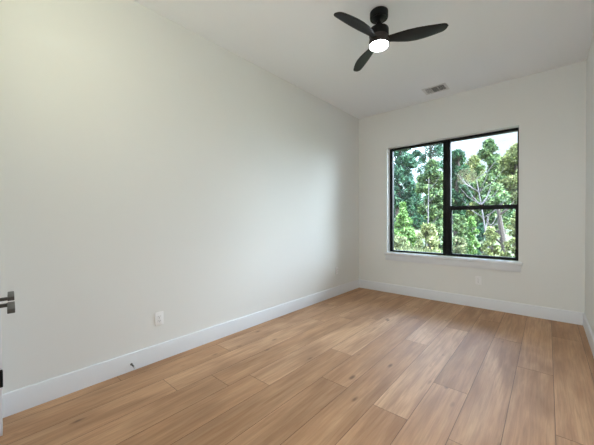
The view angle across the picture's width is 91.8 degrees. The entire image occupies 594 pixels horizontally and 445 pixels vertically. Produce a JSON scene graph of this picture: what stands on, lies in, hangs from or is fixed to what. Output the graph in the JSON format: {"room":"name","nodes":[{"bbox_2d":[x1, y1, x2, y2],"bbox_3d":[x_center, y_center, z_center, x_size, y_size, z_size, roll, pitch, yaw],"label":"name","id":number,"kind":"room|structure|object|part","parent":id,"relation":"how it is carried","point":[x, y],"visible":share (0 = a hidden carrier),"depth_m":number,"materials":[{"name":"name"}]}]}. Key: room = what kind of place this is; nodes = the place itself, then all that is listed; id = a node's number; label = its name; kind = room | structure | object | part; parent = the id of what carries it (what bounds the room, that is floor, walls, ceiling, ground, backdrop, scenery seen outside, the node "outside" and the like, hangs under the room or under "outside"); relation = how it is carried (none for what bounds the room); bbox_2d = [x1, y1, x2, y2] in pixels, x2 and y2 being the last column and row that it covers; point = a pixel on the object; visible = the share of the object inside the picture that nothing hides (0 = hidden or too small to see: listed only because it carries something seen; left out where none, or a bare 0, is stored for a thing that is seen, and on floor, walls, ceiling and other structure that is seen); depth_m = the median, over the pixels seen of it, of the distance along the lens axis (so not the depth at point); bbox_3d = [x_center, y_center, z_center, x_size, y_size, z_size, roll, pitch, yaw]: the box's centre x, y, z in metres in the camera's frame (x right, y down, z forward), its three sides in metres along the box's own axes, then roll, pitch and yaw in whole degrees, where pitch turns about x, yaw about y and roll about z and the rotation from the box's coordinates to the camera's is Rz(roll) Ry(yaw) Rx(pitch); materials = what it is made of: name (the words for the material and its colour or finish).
{"room":"empty bedroom","nodes":[
{"label":"empty bedroom","id":0,"kind":"room"},
{"bbox_2d":[0,0,358,393],"bbox_3d":[-1.045,-0.313,2.839,0.140,3.250,6.718,0,1,41],"label":"wall","id":1,"kind":"structure","parent":0,"point":[148,167],"depth_m":2.44,"materials":[{"name":"paint"}]},
{"bbox_2d":[155,311,162,325],"bbox_3d":[-1.214,0.848,2.538,0.009,0.116,0.072,0,1,41],"label":"wall outlet","id":2,"kind":"object","parent":1,"relation":"attached to","point":[159,315],"visible":1,"depth_m":2.53,"materials":[{"name":"white plastic"}]},
{"bbox_2d":[2,279,358,417],"bbox_3d":[-0.363,1.129,3.513,0.015,0.146,4.558,0,1,41],"label":"baseboard","id":3,"kind":"structure","parent":1,"relation":"attached to","point":[13,402],"depth_m":2.41,"materials":[{"name":"paint"}]},
{"bbox_2d":[0,288,593,444],"bbox_3d":[0.116,1.268,1.857,3.113,0.101,6.628,0,1,41],"label":"floor","id":4,"kind":"structure","parent":0,"point":[359,366],"depth_m":2.10,"materials":[{"name":"brown wood"}]},
{"bbox_2d":[134,0,593,118],"bbox_3d":[0.101,-1.892,1.820,3.193,0.120,6.718,0,1,41],"label":"ceiling","id":5,"kind":"structure","parent":0,"point":[302,43],"depth_m":2.94,"materials":[{"name":"paint"}]},
{"bbox_2d":[334,6,448,71],"bbox_3d":[0.693,-1.688,2.429,0.935,0.305,0.897,0,1,41],"label":"ceiling fan","id":6,"kind":"object","parent":5,"relation":"hanging from","point":[378,34],"visible":1,"depth_m":2.45,"materials":[{"name":"black metal"}]},
{"bbox_3d":[0.488,-1.594,2.317,0.475,0.032,0.131,-1,1,-37],"label":"fan blade","id":7,"kind":"part","parent":6,"relation":"part of","materials":[{"name":"black wood"}]},
{"bbox_3d":[0.651,-1.600,2.822,0.131,0.032,0.475,0,1,-8],"label":"fan blade","id":8,"kind":"part","parent":6,"relation":"part of","materials":[{"name":"black wood"}]},
{"bbox_2d":[370,40,387,51],"bbox_3d":[0.719,-1.546,2.522,0.158,0.018,0.158,0,1,41],"label":"diffuser","id":9,"kind":"object","parent":6,"relation":"attached to","point":[375,45],"depth_m":2.50,"materials":[{"name":"white glass"}]},
{"bbox_3d":[1.015,-1.597,2.437,0.475,0.032,0.131,0,1,20],"label":"fan blade","id":10,"kind":"part","parent":6,"relation":"part of","materials":[{"name":"black wood"}]},
{"bbox_2d":[421,83,448,94],"bbox_3d":[1.931,-1.858,4.015,0.304,0.009,0.234,0,1,41],"label":"ceiling vent","id":11,"kind":"object","parent":5,"relation":"in","point":[441,87],"visible":1,"depth_m":4.01,"materials":[{"name":"white metal"}]},
{"bbox_2d":[359,60,586,312],"bbox_3d":[2.286,-0.342,4.340,3.193,3.250,0.200,0,1,41],"label":"wall","id":12,"kind":"structure","parent":0,"point":[548,107],"depth_m":3.68,"materials":[{"name":"paint"}]},
{"bbox_2d":[384,127,522,271],"bbox_3d":[2.243,-0.311,4.345,1.853,1.892,0.230,0,1,41],"label":"window","id":13,"kind":"structure","parent":12,"relation":"in","point":[450,259],"depth_m":4.34,"materials":[{"name":"black metal"}]},
{"bbox_3d":[2.222,0.528,4.325,1.853,0.044,0.156,0,1,41],"label":"sill","id":14,"kind":"part","parent":13,"relation":"part of","materials":[{"name":"paint"}]},
{"bbox_3d":[2.627,0.126,4.089,0.803,0.755,0.042,0,1,41],"label":"sash","id":15,"kind":"part","parent":13,"relation":"part of","materials":[{"name":"black metal"}]},
{"bbox_2d":[359,279,582,324],"bbox_3d":[2.221,1.111,4.274,2.913,0.146,0.015,0,1,41],"label":"baseboard","id":16,"kind":"structure","parent":12,"relation":"attached to","point":[560,315],"depth_m":3.96,"materials":[{"name":"paint"}]},
{"bbox_2d":[475,276,480,284],"bbox_3d":[2.527,0.808,4.008,0.072,0.116,0.009,0,1,41],"label":"wall outlet","id":17,"kind":"object","parent":12,"relation":"attached to","point":[477,278],"visible":1,"depth_m":4.01,"materials":[{"name":"white plastic"}]},
{"bbox_2d":[585,32,593,334],"bbox_3d":[1.258,-0.301,0.835,0.140,3.250,6.718,0,1,41],"label":"wall","id":18,"kind":"structure","parent":0,"point":[589,213],"depth_m":2.97,"materials":[{"name":"paint"}]},
{"bbox_2d":[583,313,593,356],"bbox_3d":[1.757,1.142,1.534,0.015,0.146,4.758,0,1,41],"label":"baseboard","id":19,"kind":"structure","parent":18,"relation":"attached to","point":[587,328],"depth_m":2.88,"materials":[{"name":"paint"}]},
{"bbox_3d":[-0.878,-0.291,0.705,2.971,3.150,0.327,0,1,41],"label":"wall","id":20,"kind":"structure","parent":0,"visible":0},
{"bbox_2d":[0,272,2,435],"bbox_3d":[-1.148,-0.042,1.077,0.019,2.545,1.745,-1,1,-45],"label":"trim","id":21,"kind":"structure","parent":20,"relation":"attached to","point":[1,406],"depth_m":1.65,"materials":[{"name":"paint"}]},
{"bbox_2d":[0,291,13,387],"bbox_3d":[-1.426,-0.002,1.361,0.116,2.438,0.792,-1,1,-45],"label":"door","id":22,"kind":"structure","parent":20,"relation":"in","point":[10,296],"depth_m":1.19,"materials":[{"name":"paint"}]},
{"bbox_3d":[-1.188,0.305,1.195,0.020,0.016,0.125,-1,1,-45],"label":"lever","id":23,"kind":"part","parent":22,"relation":"part of","materials":[{"name":"grey metal"}]},
{"bbox_2d":[0,301,14,313],"bbox_3d":[-0.864,0.002,0.798,0.116,2.438,0.792,-1,1,-45],"label":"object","id":24,"kind":"structure","parent":20,"relation":"in","point":[10,306],"depth_m":1.03,"materials":[{"name":"paint"}]},
{"bbox_3d":[-1.032,0.306,1.038,0.020,0.016,0.125,-1,1,-45],"label":"lever","id":25,"kind":"part","parent":24,"relation":"part of","materials":[{"name":"grey metal"}]},
{"label":"outside","id":26,"kind":"structure","parent":0,"visible":0},
{"bbox_2d":[404,226,513,260],"bbox_3d":[17.134,0.429,37.964,90.000,1.814,70.000,0,1,41],"label":"ground","id":27,"kind":"structure","parent":26,"point":[416,230],"depth_m":22.79,"materials":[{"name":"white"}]},
{"bbox_2d":[394,235,413,250],"bbox_3d":[3.636,0.995,10.207,1.074,1.227,0.808,0,1,41],"label":"leafy shrub","id":28,"kind":"object","parent":27,"relation":"on","point":[399,241],"visible":0.28,"depth_m":9.98,"materials":[{"name":"green plant"}]},
{"bbox_2d":[394,201,417,249],"bbox_3d":[4.872,0.322,13.041,1.471,2.632,1.095,0,1,-14],"label":"young conifer","id":29,"kind":"object","parent":27,"relation":"on","point":[402,227],"visible":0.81,"depth_m":12.88,"materials":[{"name":"green plant"}]},
{"bbox_2d":[394,149,422,221],"bbox_3d":[6.469,-2.770,18.220,2.680,8.686,2.632,0,1,4],"label":"pine tree","id":30,"kind":"object","parent":27,"relation":"on","point":[402,174],"visible":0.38,"depth_m":17.79,"materials":[{"name":"green plant"}]},
{"bbox_2d":[394,190,426,228],"bbox_3d":[14.137,-1.187,35.533,5.641,6.388,6.006,0,1,41],"label":"leafy tree","id":31,"kind":"object","parent":27,"relation":"on","point":[412,210],"visible":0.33,"depth_m":34.21,"materials":[{"name":"green plant"}]},
{"bbox_2d":[414,222,440,254],"bbox_3d":[4.527,0.783,10.018,1.009,1.617,1.074,0,1,41],"label":"leafy shrub","id":32,"kind":"object","parent":27,"relation":"on","point":[428,232],"visible":0.62,"depth_m":9.86,"materials":[{"name":"green plant"}]},
{"bbox_2d":[394,245,460,256],"bbox_3d":[3.727,1.132,7.453,4.993,1.025,2.336,0,1,41],"label":"grass","id":33,"kind":"structure","parent":27,"relation":"on","point":[399,248],"depth_m":7.93,"materials":[{"name":"green plant"}]},
{"bbox_2d":[414,158,442,248],"bbox_3d":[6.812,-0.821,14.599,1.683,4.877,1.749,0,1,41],"label":"leafy tree","id":34,"kind":"object","parent":27,"relation":"on","point":[432,173],"visible":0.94,"depth_m":14.37,"materials":[{"name":"green plant"}]},
{"bbox_2d":[415,144,442,184],"bbox_3d":[11.043,-3.466,23.725,3.041,9.629,2.524,0,1,41],"label":"leafy tree","id":35,"kind":"object","parent":27,"relation":"on","point":[438,149],"visible":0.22,"depth_m":23.53,"materials":[{"name":"green plant"}]},
{"bbox_2d":[430,219,452,252],"bbox_3d":[6.101,0.696,12.265,0.983,1.710,0.961,0,1,41],"label":"leafy shrub","id":36,"kind":"object","parent":27,"relation":"on","point":[438,223],"visible":0.34,"depth_m":12.07,"materials":[{"name":"green plant"}]},
{"bbox_2d":[452,236,466,256],"bbox_3d":[4.680,0.980,8.403,0.583,1.225,0.604,0,1,41],"label":"leafy shrub","id":37,"kind":"object","parent":27,"relation":"on","point":[460,243],"visible":0.38,"depth_m":8.29,"materials":[{"name":"green plant"}]},
{"bbox_2d":[452,213,470,253],"bbox_3d":[5.824,0.604,10.203,0.689,1.932,0.747,0,1,41],"label":"leafy shrub","id":38,"kind":"object","parent":27,"relation":"on","point":[461,233],"visible":0.45,"depth_m":10.12,"materials":[{"name":"green plant"}]},
{"bbox_2d":[441,175,483,231],"bbox_3d":[17.506,-1.449,29.436,5.453,7.840,5.471,0,1,-21],"label":"leafy tree","id":39,"kind":"object","parent":27,"relation":"on","point":[467,215],"visible":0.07,"depth_m":28.58,"materials":[{"name":"green plant"}]},
{"bbox_2d":[452,149,473,236],"bbox_3d":[8.766,-1.204,15.609,1.544,5.612,1.586,0,1,41],"label":"leafy tree","id":40,"kind":"object","parent":27,"relation":"on","point":[459,167],"visible":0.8,"depth_m":15.33,"materials":[{"name":"green plant"}]},
{"bbox_2d":[465,216,480,257],"bbox_3d":[6.358,0.646,10.610,0.662,1.853,0.618,0,1,-10],"label":"leafy shrub","id":41,"kind":"object","parent":27,"relation":"on","point":[470,236],"visible":0.68,"depth_m":10.48,"materials":[{"name":"green plant"}]},
{"bbox_2d":[462,154,486,236],"bbox_3d":[13.303,-1.888,21.719,2.506,6.537,2.147,0,1,41],"label":"leafy tree","id":42,"kind":"object","parent":27,"relation":"on","point":[473,162],"visible":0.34,"depth_m":21.35,"materials":[{"name":"green plant"}]},
{"bbox_2d":[474,222,488,254],"bbox_3d":[7.040,0.776,10.985,0.661,1.556,0.650,0,1,41],"label":"leafy shrub","id":43,"kind":"object","parent":27,"relation":"on","point":[480,237],"visible":0.41,"depth_m":10.98,"materials":[{"name":"green plant"}]},
{"bbox_3d":[7.061,0.822,11.022,0.228,1.463,0.388,-1,1,-39],"label":"stem","id":44,"kind":"part","parent":43,"relation":"part of","materials":[{"name":"plant"}]},
{"bbox_2d":[459,161,508,248],"bbox_3d":[6.370,-0.214,9.969,1.608,3.747,0.649,0,1,41],"label":"bare tree","id":45,"kind":"object","parent":27,"relation":"on","point":[478,191],"visible":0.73,"depth_m":9.93,"materials":[{"name":"grey plant"}]},
{"bbox_2d":[469,138,506,221],"bbox_3d":[11.702,-1.821,17.517,2.184,6.705,1.735,0,1,23],"label":"leafy tree","id":46,"kind":"object","parent":27,"relation":"on","point":[486,151],"visible":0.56,"depth_m":17.35,"materials":[{"name":"green plant"}]},
{"bbox_2d":[479,226,505,259],"bbox_3d":[5.526,0.839,8.141,0.650,1.512,0.566,0,1,41],"label":"leafy shrub","id":47,"kind":"object","parent":27,"relation":"on","point":[490,240],"visible":0.58,"depth_m":8.06,"materials":[{"name":"green plant"}]},
{"bbox_2d":[472,182,514,254],"bbox_3d":[8.515,-0.077,12.459,1.784,3.435,1.847,0,1,41],"label":"leafy tree","id":48,"kind":"object","parent":27,"relation":"on","point":[501,195],"visible":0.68,"depth_m":12.10,"materials":[{"name":"green plant"}]},
{"bbox_2d":[486,201,513,256],"bbox_3d":[6.467,0.508,9.198,0.751,2.332,0.278,0,1,35],"label":"bare tree","id":49,"kind":"object","parent":27,"relation":"on","point":[502,237],"visible":0.55,"depth_m":9.13,"materials":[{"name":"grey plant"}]},
{"bbox_2d":[496,143,516,253],"bbox_3d":[10.451,-1.137,13.687,1.917,5.499,1.863,0,1,41],"label":"leafy tree","id":50,"kind":"object","parent":27,"relation":"on","point":[508,162],"visible":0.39,"depth_m":13.70,"materials":[{"name":"green plant"}]},
{"bbox_2d":[502,218,514,260],"bbox_3d":[6.068,0.722,7.984,0.632,1.743,0.623,0,1,41],"label":"leafy shrub","id":51,"kind":"object","parent":27,"relation":"on","point":[507,244],"visible":0.23,"depth_m":8.01,"materials":[{"name":"green plant"}]}
]}

